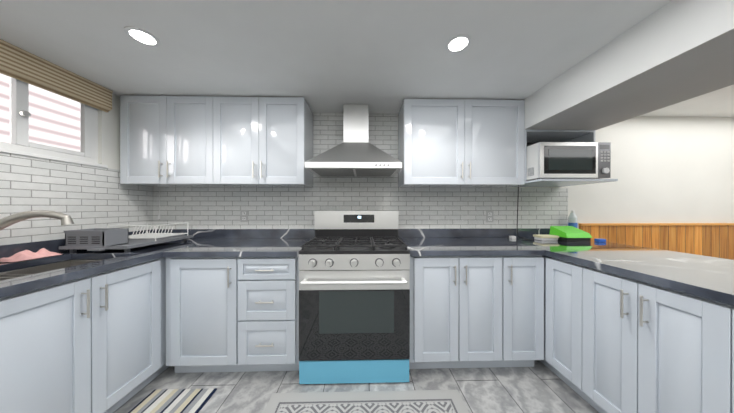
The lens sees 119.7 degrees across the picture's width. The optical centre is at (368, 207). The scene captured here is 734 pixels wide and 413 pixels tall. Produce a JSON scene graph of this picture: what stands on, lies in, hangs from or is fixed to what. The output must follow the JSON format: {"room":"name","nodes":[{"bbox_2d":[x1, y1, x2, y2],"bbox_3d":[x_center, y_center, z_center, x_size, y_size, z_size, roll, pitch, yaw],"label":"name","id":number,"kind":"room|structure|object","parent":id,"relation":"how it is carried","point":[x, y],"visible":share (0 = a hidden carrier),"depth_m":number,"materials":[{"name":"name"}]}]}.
{"room":"kitchen","nodes":[
{"label":"kitchen","id":0,"kind":"room"},
{"bbox_2d":[10,93,119,169],"bbox_3d":[-2.130,0.140,-0.287,0.100,2.168,4.800,0,0,-1],"label":"wall","id":1,"kind":"structure","parent":0,"point":[109,139],"depth_m":1.76,"materials":[{"name":"paint"}]},
{"bbox_2d":[0,73,107,167],"bbox_3d":[-2.134,-0.615,0.981,0.090,0.597,1.480,0,0,-1],"label":"window","id":2,"kind":"structure","parent":1,"relation":"in","point":[37,122],"depth_m":1.43,"materials":[{"name":"white plastic"}]},
{"bbox_2d":[0,39,112,112],"bbox_3d":[-2.083,-0.856,0.982,0.048,0.175,1.500,0,0,-1],"label":"window blind","id":3,"kind":"object","parent":2,"relation":"attached to","point":[18,63],"visible":0.93,"depth_m":1.40,"materials":[{"name":"beige fabric"}]},
{"bbox_2d":[0,152,152,272],"bbox_3d":[-2.087,0.054,0.209,0.008,0.738,3.791,0,0,-1],"label":"wall tile","id":4,"kind":"structure","parent":1,"relation":"attached to","point":[86,196],"depth_m":1.48,"materials":[{"name":"white tile"}]},
{"bbox_2d":[114,360,598,412],"bbox_3d":[1.281,1.274,-0.210,6.924,0.100,5.000,0,0,-1],"label":"floor","id":5,"kind":"structure","parent":0,"point":[539,387],"depth_m":1.45,"materials":[{"name":"tile"}]},
{"bbox_2d":[0,258,169,412],"bbox_3d":[-1.726,0.786,0.222,0.728,0.874,3.798,0,0,-1],"label":"base cabinet","id":6,"kind":"object","parent":5,"relation":"on","point":[95,343],"visible":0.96,"depth_m":1.06,"materials":[{"name":"grey paint"}]},
{"bbox_2d":[0,229,207,297],"bbox_3d":[-1.723,0.376,0.208,0.720,0.317,3.811,0,0,-1],"label":"countertop","id":7,"kind":"structure","parent":6,"relation":"on","point":[82,263],"depth_m":1.25,"materials":[{"name":"stone"}]},
{"bbox_2d":[0,248,60,261],"bbox_3d":[-2.021,0.276,1.277,0.110,0.051,0.198,0,0,-1],"label":"cloth","id":8,"kind":"object","parent":7,"relation":"on","point":[28,254],"visible":1,"depth_m":1.25,"materials":[{"name":"pink fabric"}]},
{"bbox_2d":[0,210,73,230],"bbox_3d":[-1.879,0.160,1.144,0.329,0.290,0.220,0,0,-1],"label":"faucet","id":9,"kind":"object","parent":7,"relation":"on","point":[12,219],"visible":1,"depth_m":1.17,"materials":[{"name":"silver metal"}]},
{"bbox_2d":[59,222,193,251],"bbox_3d":[-1.840,0.220,1.685,0.440,0.166,0.590,0,0,-1],"label":"dish rack","id":10,"kind":"object","parent":7,"relation":"on","point":[97,239],"visible":1,"depth_m":1.51,"materials":[{"name":"grey plastic"}]},
{"bbox_2d":[128,388,216,412],"bbox_3d":[-1.189,1.219,0.081,0.410,0.008,2.690,0,0,-1],"label":"striped runner rug","id":11,"kind":"object","parent":5,"relation":"on","point":[175,401],"visible":1,"depth_m":1.33,"materials":[{"name":"multicoloured fabric"}]},
{"bbox_2d":[166,257,299,372],"bbox_3d":[-0.964,0.783,1.794,0.939,0.874,0.688,0,0,-1],"label":"base cabinet","id":12,"kind":"object","parent":5,"relation":"on","point":[232,314],"visible":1,"depth_m":1.49,"materials":[{"name":"grey paint"}]},
{"bbox_2d":[164,229,314,257],"bbox_3d":[-0.943,0.279,1.800,0.908,0.129,0.661,0,0,-1],"label":"countertop","id":13,"kind":"structure","parent":12,"relation":"on","point":[214,242],"depth_m":1.80,"materials":[{"name":"stone"}]},
{"bbox_2d":[299,211,409,383],"bbox_3d":[-0.101,0.626,1.743,0.762,1.188,0.692,0,0,-1],"label":"gas range","id":14,"kind":"object","parent":5,"relation":"on","point":[354,297],"visible":1,"depth_m":1.46,"materials":[{"name":"silver metal"}]},
{"bbox_2d":[263,390,468,412],"bbox_3d":[0.005,1.218,0.484,1.215,0.008,1.843,0,0,-1],"label":"rug","id":15,"kind":"object","parent":5,"relation":"on","point":[431,401],"visible":1,"depth_m":1.32,"materials":[{"name":"grey fabric"}]},
{"bbox_2d":[409,256,543,368],"bbox_3d":[0.777,0.783,1.833,0.976,0.874,0.688,0,0,-1],"label":"base cabinet","id":16,"kind":"object","parent":5,"relation":"on","point":[476,311],"visible":0.96,"depth_m":1.53,"materials":[{"name":"grey paint"}]},
{"bbox_2d":[398,228,543,255],"bbox_3d":[0.763,0.279,1.840,0.958,0.129,0.656,0,0,-1],"label":"countertop","id":17,"kind":"structure","parent":16,"relation":"on","point":[445,241],"depth_m":1.85,"materials":[{"name":"stone"}]},
{"bbox_2d":[540,256,567,384],"bbox_3d":[1.588,0.784,1.381,0.625,0.874,0.321,0,0,-1],"label":"base cabinet","id":18,"kind":"object","parent":5,"relation":"on","point":[555,270],"depth_m":1.46,"materials":[{"name":"grey paint"}]},
{"bbox_2d":[568,262,691,412],"bbox_3d":[1.596,0.784,1.026,0.625,0.874,0.646,0,0,-1],"label":"base cabinet","id":19,"kind":"object","parent":5,"relation":"on","point":[614,343],"depth_m":1.05,"materials":[{"name":"grey paint"}]},
{"bbox_2d":[516,228,733,305],"bbox_3d":[1.714,0.282,0.284,0.875,0.129,3.811,0,0,-1],"label":"countertop","id":20,"kind":"structure","parent":19,"relation":"on","point":[707,277],"depth_m":1.14,"materials":[{"name":"stone"}]},
{"bbox_2d":[533,234,558,240],"bbox_3d":[1.649,0.281,1.982,0.160,0.045,0.110,0,0,-1],"label":"paper package","id":21,"kind":"object","parent":20,"relation":"on","point":[544,237],"visible":0.96,"depth_m":1.94,"materials":[{"name":"beige paper"}]},
{"bbox_2d":[549,226,591,241],"bbox_3d":[1.855,0.241,1.962,0.230,0.125,0.180,0,0,-1],"label":"box","id":22,"kind":"object","parent":20,"relation":"on","point":[569,234],"visible":0.94,"depth_m":1.91,"materials":[{"name":"green plastic"}]},
{"bbox_2d":[568,210,577,227],"bbox_3d":[2.046,0.167,2.136,0.069,0.272,0.070,0,0,-1],"label":"water bottle","id":23,"kind":"object","parent":20,"relation":"on","point":[572,219],"visible":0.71,"depth_m":2.12,"materials":[{"name":"white plastic"}]},
{"bbox_2d":[594,239,605,241],"bbox_3d":[2.049,0.291,1.886,0.065,0.025,0.040,0,0,-1],"label":"box","id":24,"kind":"object","parent":20,"relation":"on","point":[599,240],"visible":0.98,"depth_m":1.87,"materials":[{"name":"blue"}]},
{"bbox_2d":[692,295,733,412],"bbox_3d":[1.607,0.785,0.508,0.625,0.874,0.646,0,0,-1],"label":"base cabinet","id":25,"kind":"object","parent":5,"relation":"on","point":[712,321],"depth_m":0.80,"materials":[{"name":"grey paint"}]},
{"bbox_2d":[0,0,733,116],"bbox_3d":[1.281,-0.994,-0.214,6.924,0.100,5.000,0,0,-1],"label":"ceiling","id":26,"kind":"structure","parent":0,"point":[377,56],"depth_m":1.25,"materials":[{"name":"paint"}]},
{"bbox_2d":[124,26,160,46],"bbox_3d":[-1.249,-0.944,1.182,0.140,0.006,0.140,0,0,-1],"label":"recessed light","id":27,"kind":"object","parent":26,"relation":"in","point":[141,36],"visible":1,"depth_m":1.18,"materials":[{"name":"white plastic"}]},
{"bbox_2d":[445,34,471,52],"bbox_3d":[0.518,-0.944,1.232,0.140,0.006,0.140,0,0,-1],"label":"recessed light","id":28,"kind":"object","parent":26,"relation":"in","point":[458,43],"visible":1,"depth_m":1.23,"materials":[{"name":"white plastic"}]},
{"bbox_2d":[524,0,733,129],"bbox_3d":[1.736,-0.812,-0.203,0.643,0.265,4.800,0,0,-1],"label":"soffit","id":29,"kind":"structure","parent":26,"relation":"attached to","point":[672,52],"depth_m":1.17,"materials":[{"name":"paint"}]},
{"bbox_2d":[153,116,733,228],"bbox_3d":[1.226,0.135,2.238,6.924,2.168,0.100,0,0,-1],"label":"wall","id":30,"kind":"structure","parent":0,"point":[672,169],"depth_m":2.23,"materials":[{"name":"paint"}]},
{"bbox_2d":[120,95,243,187],"bbox_3d":[-1.668,-0.569,1.956,0.828,0.744,0.328,0,0,-1],"label":"upper cabinet","id":31,"kind":"object","parent":30,"relation":"attached to","point":[208,142],"depth_m":1.79,"materials":[{"name":"white paint"}]},
{"bbox_2d":[158,188,160,218],"bbox_3d":[-2.055,-0.040,2.097,0.020,0.309,0.010,0,0,-1],"label":"cord","id":32,"kind":"object","parent":31,"relation":"hanging from","point":[159,216],"visible":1,"depth_m":2.10,"materials":[{"name":"white plastic"}]},
{"bbox_2d":[220,97,312,187],"bbox_3d":[-0.964,-0.569,1.972,0.827,0.744,0.328,0,0,-1],"label":"upper cabinet","id":33,"kind":"object","parent":30,"relation":"attached to","point":[266,142],"depth_m":1.81,"materials":[{"name":"white paint"}]},
{"bbox_2d":[305,104,401,176],"bbox_3d":[-0.120,-0.625,1.905,0.761,0.642,0.485,0,0,-1],"label":"range hood","id":34,"kind":"object","parent":30,"relation":"attached to","point":[355,153],"visible":1,"depth_m":1.82,"materials":[{"name":"silver metal"}]},
{"bbox_2d":[153,113,567,228],"bbox_3d":[-0.038,-0.264,2.155,4.190,1.367,0.008,0,0,-1],"label":"wall tile","id":35,"kind":"structure","parent":30,"relation":"attached to","point":[297,208],"depth_m":2.15,"materials":[{"name":"white tile"}]},
{"bbox_2d":[240,210,247,221],"bbox_3d":[-1.235,0.084,2.120,0.072,0.116,0.010,0,0,-1],"label":"electrical outlet plate","id":36,"kind":"object","parent":35,"relation":"attached to","point":[243,215],"visible":1,"depth_m":2.12,"materials":[{"name":"grey plastic"}]},
{"bbox_2d":[486,211,492,221],"bbox_3d":[1.239,0.094,2.175,0.072,0.116,0.010,0,0,-1],"label":"electrical outlet plate","id":37,"kind":"object","parent":35,"relation":"attached to","point":[489,216],"visible":1,"depth_m":2.17,"materials":[{"name":"grey plastic"}]},
{"bbox_2d":[398,99,524,187],"bbox_3d":[0.833,-0.569,1.994,1.058,0.744,0.364,0,0,-1],"label":"upper cabinet","id":38,"kind":"object","parent":30,"relation":"attached to","point":[461,143],"visible":1,"depth_m":1.85,"materials":[{"name":"white paint"}]},
{"bbox_2d":[513,129,617,186],"bbox_3d":[1.683,-0.446,1.946,0.631,0.472,0.498,0,0,-1],"label":"shelf","id":39,"kind":"object","parent":30,"relation":"attached to","point":[532,137],"visible":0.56,"depth_m":1.91,"materials":[{"name":"grey paint"}]},
{"bbox_2d":[527,142,610,180],"bbox_3d":[1.682,-0.381,1.950,0.590,0.302,0.454,0,0,-1],"label":"microwave","id":40,"kind":"object","parent":39,"relation":"on","point":[568,160],"visible":0.81,"depth_m":1.74,"materials":[{"name":"white metal"}]},
{"bbox_2d":[509,187,533,239],"bbox_3d":[1.466,0.047,2.055,0.147,0.512,0.203,0,0,-1],"label":"power cord","id":41,"kind":"object","parent":40,"relation":"hanging from","point":[512,237],"visible":1,"depth_m":2.14,"materials":[{"name":"black plastic"}]},
{"bbox_2d":[579,223,733,259],"bbox_3d":[3.381,0.691,2.221,2.414,1.054,0.030,0,0,-1],"label":"wainscoting","id":42,"kind":"structure","parent":30,"relation":"attached to","point":[711,239],"depth_m":2.22,"materials":[{"name":"orange wood"}]}
]}

